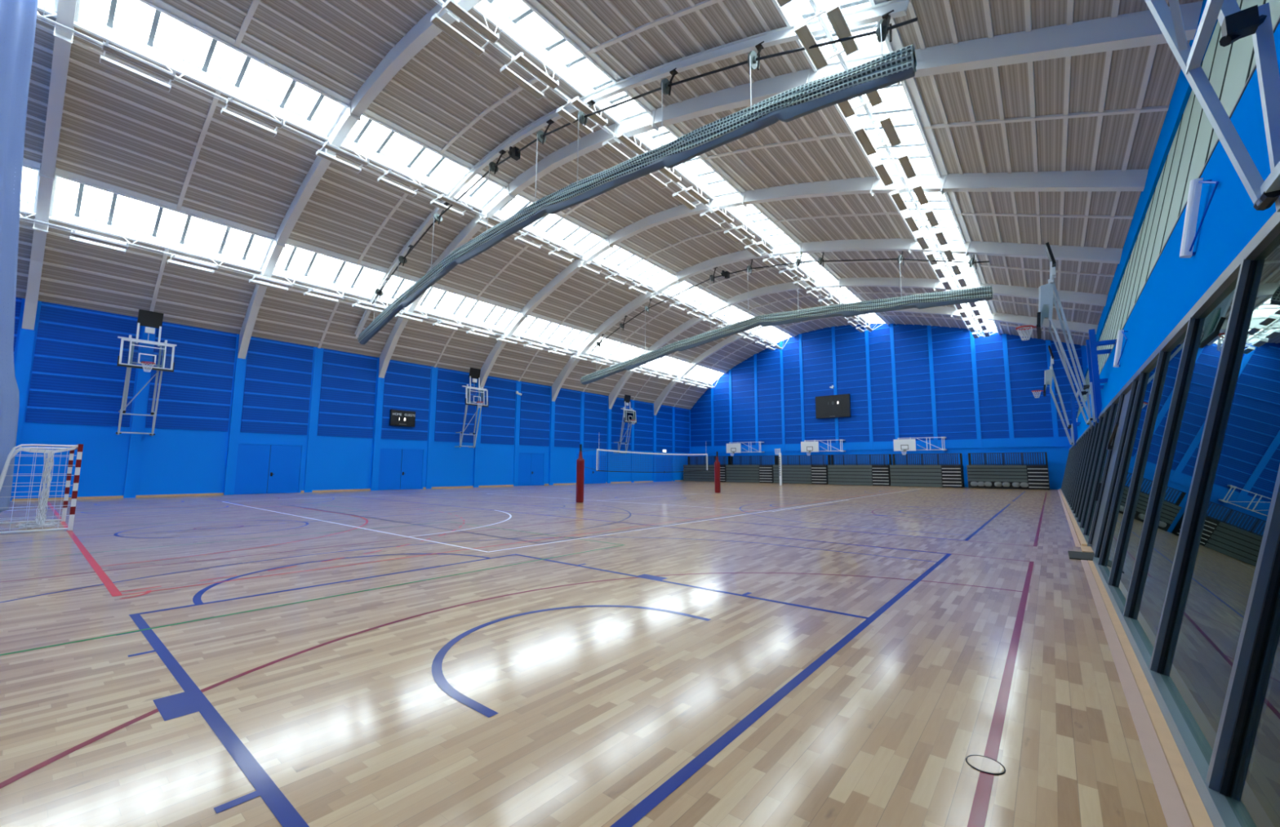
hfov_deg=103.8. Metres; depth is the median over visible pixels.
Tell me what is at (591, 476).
door
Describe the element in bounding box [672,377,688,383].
light
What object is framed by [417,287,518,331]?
window
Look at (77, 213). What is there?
skylight
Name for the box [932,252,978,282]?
window
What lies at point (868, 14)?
beam
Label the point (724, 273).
rail
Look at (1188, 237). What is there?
speaker
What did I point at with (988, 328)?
window
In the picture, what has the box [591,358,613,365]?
light
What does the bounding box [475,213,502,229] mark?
light
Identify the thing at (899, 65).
curtain
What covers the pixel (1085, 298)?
beam
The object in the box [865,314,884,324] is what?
window
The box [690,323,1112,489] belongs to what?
wall
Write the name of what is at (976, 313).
light
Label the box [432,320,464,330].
light
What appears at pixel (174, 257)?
light
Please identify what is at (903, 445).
goal
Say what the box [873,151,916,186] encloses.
light
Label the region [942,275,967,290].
light
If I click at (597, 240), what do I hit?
window
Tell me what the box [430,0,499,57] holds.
light
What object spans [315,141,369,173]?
light
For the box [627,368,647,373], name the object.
light
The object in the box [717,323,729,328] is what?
light
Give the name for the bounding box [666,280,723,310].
window
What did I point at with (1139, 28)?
beam
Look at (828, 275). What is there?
window
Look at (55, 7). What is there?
window
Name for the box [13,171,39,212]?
window
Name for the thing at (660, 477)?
door
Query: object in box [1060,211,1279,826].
window
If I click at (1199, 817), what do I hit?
trim
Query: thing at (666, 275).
window
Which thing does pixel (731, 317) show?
window
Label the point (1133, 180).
beam
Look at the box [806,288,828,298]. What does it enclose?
light
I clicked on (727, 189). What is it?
window
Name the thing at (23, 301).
trim
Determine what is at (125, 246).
light
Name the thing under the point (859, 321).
light
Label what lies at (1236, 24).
basketball hoop frame
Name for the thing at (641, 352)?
window
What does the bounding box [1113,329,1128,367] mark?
speaker
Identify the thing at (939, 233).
light
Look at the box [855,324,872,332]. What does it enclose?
light
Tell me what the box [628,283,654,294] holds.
light
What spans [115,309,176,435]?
basketball hoop
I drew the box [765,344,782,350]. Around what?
light
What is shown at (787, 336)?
window
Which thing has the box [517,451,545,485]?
door
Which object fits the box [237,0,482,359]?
beam
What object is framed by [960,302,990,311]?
window
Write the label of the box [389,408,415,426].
scoreboard
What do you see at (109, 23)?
skylight
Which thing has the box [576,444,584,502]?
post
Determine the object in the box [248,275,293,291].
light
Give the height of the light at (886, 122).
0.300 m
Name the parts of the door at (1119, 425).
handle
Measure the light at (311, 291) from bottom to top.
0.300 m
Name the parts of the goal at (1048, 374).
board frame, arm, arm, arm, arm, pivot post, pivot post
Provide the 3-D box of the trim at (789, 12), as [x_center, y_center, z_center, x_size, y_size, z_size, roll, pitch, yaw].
[11.259,-10.016,20.799,2.551,1.313,60.650,-5,-8,39]
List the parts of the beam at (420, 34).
stiffener plate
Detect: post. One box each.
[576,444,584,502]
[714,451,720,493]
[774,448,782,485]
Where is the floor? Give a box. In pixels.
[0,480,1213,826]
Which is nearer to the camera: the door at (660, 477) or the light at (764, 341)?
the light at (764, 341)
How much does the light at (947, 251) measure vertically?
0.300 m
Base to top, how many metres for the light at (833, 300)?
0.300 m
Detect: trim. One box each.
[17,297,690,413]
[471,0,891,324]
[771,0,1004,334]
[1057,488,1079,546]
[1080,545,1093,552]
[1080,560,1192,826]
[1087,560,1213,826]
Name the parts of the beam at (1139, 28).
stiffener plate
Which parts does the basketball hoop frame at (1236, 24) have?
cross rail, arm, pivot post, rail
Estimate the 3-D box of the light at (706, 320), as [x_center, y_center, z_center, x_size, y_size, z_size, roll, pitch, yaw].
[6.441,-8.178,43.970,1.110,0.300,1.644,-5,-8,39]
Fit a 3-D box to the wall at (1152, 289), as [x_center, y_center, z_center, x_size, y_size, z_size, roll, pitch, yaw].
[16.178,-2.559,15.936,4.800,12.111,61.350,-5,-8,39]
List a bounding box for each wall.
[1,297,690,501]
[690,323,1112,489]
[1070,0,1279,537]
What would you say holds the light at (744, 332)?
attached to the skylight at (109, 23)
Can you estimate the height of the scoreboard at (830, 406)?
2.300 m
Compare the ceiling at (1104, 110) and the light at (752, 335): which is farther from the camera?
the light at (752, 335)
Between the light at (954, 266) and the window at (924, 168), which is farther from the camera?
the light at (954, 266)
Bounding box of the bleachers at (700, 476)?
[683,456,730,481]
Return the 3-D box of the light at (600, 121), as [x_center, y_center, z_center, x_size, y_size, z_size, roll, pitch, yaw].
[-2.181,-11.357,19.081,1.110,0.300,1.644,-5,-8,39]
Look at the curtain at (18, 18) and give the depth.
13.40 m
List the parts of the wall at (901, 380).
panel rail, acoustic panel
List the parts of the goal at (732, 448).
swing frame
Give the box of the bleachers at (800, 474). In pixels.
[773,454,831,484]
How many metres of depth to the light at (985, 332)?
41.60 m
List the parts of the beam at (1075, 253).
stiffener plate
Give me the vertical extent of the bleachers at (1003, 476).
2.930 m
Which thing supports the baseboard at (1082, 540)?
attached to the wall at (1152, 289)
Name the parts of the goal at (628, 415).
arm, arm, arm, board frame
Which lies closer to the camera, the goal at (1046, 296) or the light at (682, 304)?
the goal at (1046, 296)
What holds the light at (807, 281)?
attached to the window at (634, 110)
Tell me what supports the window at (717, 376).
in the wall at (901, 380)
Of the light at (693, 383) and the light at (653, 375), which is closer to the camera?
the light at (653, 375)
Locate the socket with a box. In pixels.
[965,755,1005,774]
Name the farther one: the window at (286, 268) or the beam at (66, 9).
the window at (286, 268)
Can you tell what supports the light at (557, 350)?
attached to the skylight at (77, 213)
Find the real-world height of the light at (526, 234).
0.300 m
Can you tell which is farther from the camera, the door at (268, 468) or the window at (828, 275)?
the window at (828, 275)
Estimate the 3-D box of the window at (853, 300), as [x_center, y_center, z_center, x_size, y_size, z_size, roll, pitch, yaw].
[16.661,-10.123,41.116,1.685,0.754,7.570,-5,-8,39]
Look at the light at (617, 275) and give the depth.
34.24 m
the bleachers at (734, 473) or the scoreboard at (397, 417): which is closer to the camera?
the scoreboard at (397, 417)
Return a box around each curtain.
[0,0,38,512]
[357,44,916,344]
[580,285,992,385]
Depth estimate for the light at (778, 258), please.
32.32 m
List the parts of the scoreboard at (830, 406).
display panel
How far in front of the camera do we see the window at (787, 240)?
31.53 m
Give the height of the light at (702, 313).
0.300 m
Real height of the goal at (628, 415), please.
6.000 m
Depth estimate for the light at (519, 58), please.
17.07 m
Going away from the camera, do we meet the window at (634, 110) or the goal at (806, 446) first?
the window at (634, 110)
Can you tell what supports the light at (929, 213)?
attached to the window at (870, 49)
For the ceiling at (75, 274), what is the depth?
27.91 m
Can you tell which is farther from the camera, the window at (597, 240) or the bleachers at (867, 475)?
the bleachers at (867, 475)
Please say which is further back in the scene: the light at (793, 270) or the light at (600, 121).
the light at (793, 270)
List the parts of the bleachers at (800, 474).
panel, seat frame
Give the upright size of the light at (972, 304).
0.300 m
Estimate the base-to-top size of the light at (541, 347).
0.300 m
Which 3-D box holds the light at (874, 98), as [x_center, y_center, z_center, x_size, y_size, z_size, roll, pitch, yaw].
[6.461,-9.668,15.043,1.110,0.300,1.644,-5,-8,39]
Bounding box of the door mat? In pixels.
[1067,551,1094,560]
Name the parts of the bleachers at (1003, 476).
folded seat, folded seat, folded seat, panel, folded seat, folded seat, seat frame, folded seat, folded seat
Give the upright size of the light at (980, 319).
0.300 m
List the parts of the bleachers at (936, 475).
panel, seat frame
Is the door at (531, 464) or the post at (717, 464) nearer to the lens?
the post at (717, 464)
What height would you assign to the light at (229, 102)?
0.300 m
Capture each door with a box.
[234,441,304,493]
[377,446,425,489]
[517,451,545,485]
[577,453,606,484]
[656,456,672,481]
[1091,389,1131,553]
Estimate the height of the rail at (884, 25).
6.080 m
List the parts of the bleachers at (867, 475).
panel, seat frame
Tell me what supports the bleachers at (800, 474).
on the floor
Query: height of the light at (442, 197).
0.300 m
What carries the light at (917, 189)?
attached to the window at (870, 49)
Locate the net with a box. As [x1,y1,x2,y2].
[582,444,714,472]
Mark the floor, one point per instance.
(673, 653)
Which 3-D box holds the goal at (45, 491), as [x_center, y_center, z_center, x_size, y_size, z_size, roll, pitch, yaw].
[-15.353,1.830,12.698,3.166,2.082,1.390,-5,-8,39]
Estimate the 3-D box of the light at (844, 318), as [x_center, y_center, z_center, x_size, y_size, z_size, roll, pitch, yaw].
[18.255,-8.567,44.029,1.110,0.300,1.644,-5,-8,39]
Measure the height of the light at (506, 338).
0.300 m
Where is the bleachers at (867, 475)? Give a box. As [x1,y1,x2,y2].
[827,453,891,485]
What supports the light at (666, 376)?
attached to the skylight at (77, 213)
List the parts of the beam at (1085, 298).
stiffener plate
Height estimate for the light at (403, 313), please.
0.300 m
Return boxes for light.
[69,230,128,253]
[99,40,175,92]
[167,254,217,274]
[220,97,284,137]
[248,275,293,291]
[303,288,344,302]
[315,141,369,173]
[351,300,386,313]
[377,169,425,196]
[395,311,428,322]
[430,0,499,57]
[430,193,472,217]
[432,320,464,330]
[466,328,495,337]
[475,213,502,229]
[496,335,524,344]
[500,51,559,99]
[514,231,550,249]
[523,342,549,350]
[548,247,581,262]
[548,347,572,355]
[556,96,608,135]
[570,353,593,360]
[578,261,608,275]
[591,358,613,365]
[602,131,648,161]
[604,272,633,285]
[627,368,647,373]
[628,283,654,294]
[643,371,662,377]
[644,166,681,189]
[650,293,675,303]
[658,374,675,380]
[669,302,693,311]
[672,186,709,209]
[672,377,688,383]
[684,382,701,386]
[687,309,708,318]
[697,384,712,388]
[699,207,733,227]
[702,316,724,324]
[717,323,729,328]
[724,225,755,243]
[734,331,750,336]
[743,334,761,341]
[744,240,773,257]
[755,339,772,346]
[762,254,789,269]
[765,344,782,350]
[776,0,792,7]
[778,266,804,279]
[793,278,817,289]
[794,1,858,70]
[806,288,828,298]
[817,297,839,306]
[836,89,882,118]
[838,315,857,320]
[847,319,865,326]
[853,113,901,155]
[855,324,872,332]
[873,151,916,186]
[890,182,928,211]
[904,208,938,231]
[915,229,947,249]
[925,247,955,265]
[933,262,961,278]
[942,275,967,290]
[955,302,976,309]
[959,307,980,318]
[964,315,983,325]
[968,323,986,332]
[972,329,990,337]
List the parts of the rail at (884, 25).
motor, guide arm, guide arm, guide arm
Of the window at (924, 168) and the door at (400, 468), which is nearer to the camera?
the window at (924, 168)
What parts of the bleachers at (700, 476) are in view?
panel, seat frame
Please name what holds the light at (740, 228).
attached to the window at (634, 110)
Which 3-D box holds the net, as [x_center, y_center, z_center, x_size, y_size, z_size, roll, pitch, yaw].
[1.042,2.265,27.568,0.220,1.945,11.944,-5,-8,39]
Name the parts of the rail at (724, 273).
motor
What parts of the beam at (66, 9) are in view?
stiffener plate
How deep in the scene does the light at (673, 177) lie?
23.02 m
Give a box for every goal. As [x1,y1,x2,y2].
[0,444,83,533]
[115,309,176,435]
[454,367,488,448]
[613,394,636,453]
[726,441,764,456]
[800,439,845,455]
[893,436,946,454]
[1015,241,1116,426]
[1031,345,1083,445]
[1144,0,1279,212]
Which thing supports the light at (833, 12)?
attached to the window at (870, 49)
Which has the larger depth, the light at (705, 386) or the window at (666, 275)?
the light at (705, 386)
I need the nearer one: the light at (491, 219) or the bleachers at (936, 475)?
the light at (491, 219)
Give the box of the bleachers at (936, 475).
[889,453,964,487]
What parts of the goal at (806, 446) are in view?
swing frame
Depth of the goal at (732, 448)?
57.10 m
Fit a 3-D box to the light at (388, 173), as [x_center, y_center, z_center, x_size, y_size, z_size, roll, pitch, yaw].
[-10.851,-10.539,22.860,1.110,0.300,1.644,-5,-8,39]
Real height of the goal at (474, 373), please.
6.000 m
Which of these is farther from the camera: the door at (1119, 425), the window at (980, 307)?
the window at (980, 307)
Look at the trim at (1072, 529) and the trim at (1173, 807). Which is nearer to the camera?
the trim at (1173, 807)
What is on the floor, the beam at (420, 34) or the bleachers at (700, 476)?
the bleachers at (700, 476)
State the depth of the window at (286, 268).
28.63 m
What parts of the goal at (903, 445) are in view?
swing frame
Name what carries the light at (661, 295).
attached to the skylight at (109, 23)
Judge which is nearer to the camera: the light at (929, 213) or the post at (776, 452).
the light at (929, 213)
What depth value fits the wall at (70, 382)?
28.90 m
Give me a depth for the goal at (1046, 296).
16.03 m
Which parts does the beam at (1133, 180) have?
stiffener plate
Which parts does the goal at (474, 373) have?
arm, arm, rail, arm, board frame, arm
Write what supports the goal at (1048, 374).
attached to the wall at (1152, 289)
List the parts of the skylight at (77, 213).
light rail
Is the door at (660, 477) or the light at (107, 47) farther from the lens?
the door at (660, 477)
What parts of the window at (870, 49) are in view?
light rail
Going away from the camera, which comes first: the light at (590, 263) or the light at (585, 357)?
the light at (590, 263)
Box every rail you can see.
[371,8,917,321]
[591,250,989,364]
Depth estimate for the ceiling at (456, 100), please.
20.53 m
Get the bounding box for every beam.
[22,0,76,329]
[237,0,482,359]
[354,0,911,337]
[378,0,1202,377]
[478,168,1148,391]
[551,238,1122,401]
[567,262,735,377]
[608,277,1107,408]
[653,306,1097,415]
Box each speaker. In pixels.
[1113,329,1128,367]
[1179,177,1218,257]
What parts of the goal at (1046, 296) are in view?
board frame, cross rail, winch motor, arm, arm, arm, arm, pivot post, pivot post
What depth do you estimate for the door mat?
9.16 m
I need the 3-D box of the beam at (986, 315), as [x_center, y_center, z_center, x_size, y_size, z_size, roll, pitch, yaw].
[16.337,-5.428,45.767,37.780,8.952,0.390,-5,-8,39]
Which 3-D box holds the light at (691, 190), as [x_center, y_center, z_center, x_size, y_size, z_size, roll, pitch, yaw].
[2.535,-10.713,24.838,1.110,0.300,1.644,-5,-8,39]
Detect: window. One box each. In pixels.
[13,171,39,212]
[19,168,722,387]
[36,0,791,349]
[53,0,58,12]
[275,246,415,298]
[346,119,503,208]
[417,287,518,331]
[433,0,885,331]
[498,195,603,253]
[515,317,591,349]
[589,337,644,359]
[597,247,671,286]
[644,356,688,374]
[645,130,737,196]
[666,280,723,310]
[685,364,724,383]
[716,308,754,321]
[735,205,795,245]
[756,326,792,343]
[792,253,835,279]
[794,0,997,337]
[832,286,860,303]
[848,82,936,176]
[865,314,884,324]
[900,192,962,240]
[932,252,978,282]
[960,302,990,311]
[968,317,998,333]
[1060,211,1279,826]
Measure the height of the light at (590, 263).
0.300 m
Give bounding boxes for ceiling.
[0,0,773,371]
[4,212,711,409]
[162,0,866,334]
[537,0,967,328]
[888,0,1203,345]
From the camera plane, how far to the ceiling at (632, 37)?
19.48 m
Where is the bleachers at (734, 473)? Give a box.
[725,455,777,483]
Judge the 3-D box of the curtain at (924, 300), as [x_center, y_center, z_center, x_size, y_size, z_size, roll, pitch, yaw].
[6.333,-4.841,34.279,29.180,2.973,0.517,-5,-8,39]
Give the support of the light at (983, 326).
attached to the window at (870, 49)
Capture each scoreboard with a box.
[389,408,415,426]
[815,393,850,418]
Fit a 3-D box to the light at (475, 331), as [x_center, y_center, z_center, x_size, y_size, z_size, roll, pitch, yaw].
[-11.264,-5.749,35.587,1.110,0.300,1.644,-5,-8,39]
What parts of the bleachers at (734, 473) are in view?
panel, seat frame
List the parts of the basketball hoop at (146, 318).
arm, arm, rail, cross rail, cross rail, board frame, rail, winch motor, arm, arm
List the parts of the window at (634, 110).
light rail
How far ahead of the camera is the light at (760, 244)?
30.45 m
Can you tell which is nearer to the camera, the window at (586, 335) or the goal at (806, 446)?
the window at (586, 335)
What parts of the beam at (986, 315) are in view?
stiffener plate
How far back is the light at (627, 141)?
20.80 m
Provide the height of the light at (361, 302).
0.300 m
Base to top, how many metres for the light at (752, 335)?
0.300 m
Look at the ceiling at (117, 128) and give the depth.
22.73 m
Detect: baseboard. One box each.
[11,480,683,501]
[1058,488,1087,546]
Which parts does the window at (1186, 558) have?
pane, pane, pane, pane, pane, pane, pane, pane, pane, pane, sill, pane, pane, pane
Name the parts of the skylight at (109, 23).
light rail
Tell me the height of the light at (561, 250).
0.300 m
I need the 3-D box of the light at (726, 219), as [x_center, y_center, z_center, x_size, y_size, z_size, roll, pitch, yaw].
[4.107,-10.498,26.757,1.110,0.300,1.644,-5,-8,39]
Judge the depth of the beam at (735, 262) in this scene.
42.16 m
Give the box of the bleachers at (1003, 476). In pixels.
[966,452,1049,489]
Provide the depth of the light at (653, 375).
50.80 m
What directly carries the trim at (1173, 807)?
attached to the wall at (1152, 289)
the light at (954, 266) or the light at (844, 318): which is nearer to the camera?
the light at (954, 266)
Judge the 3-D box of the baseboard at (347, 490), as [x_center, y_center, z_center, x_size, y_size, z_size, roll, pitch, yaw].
[-12.841,5.647,38.789,0.035,0.110,60.650,-5,-8,39]

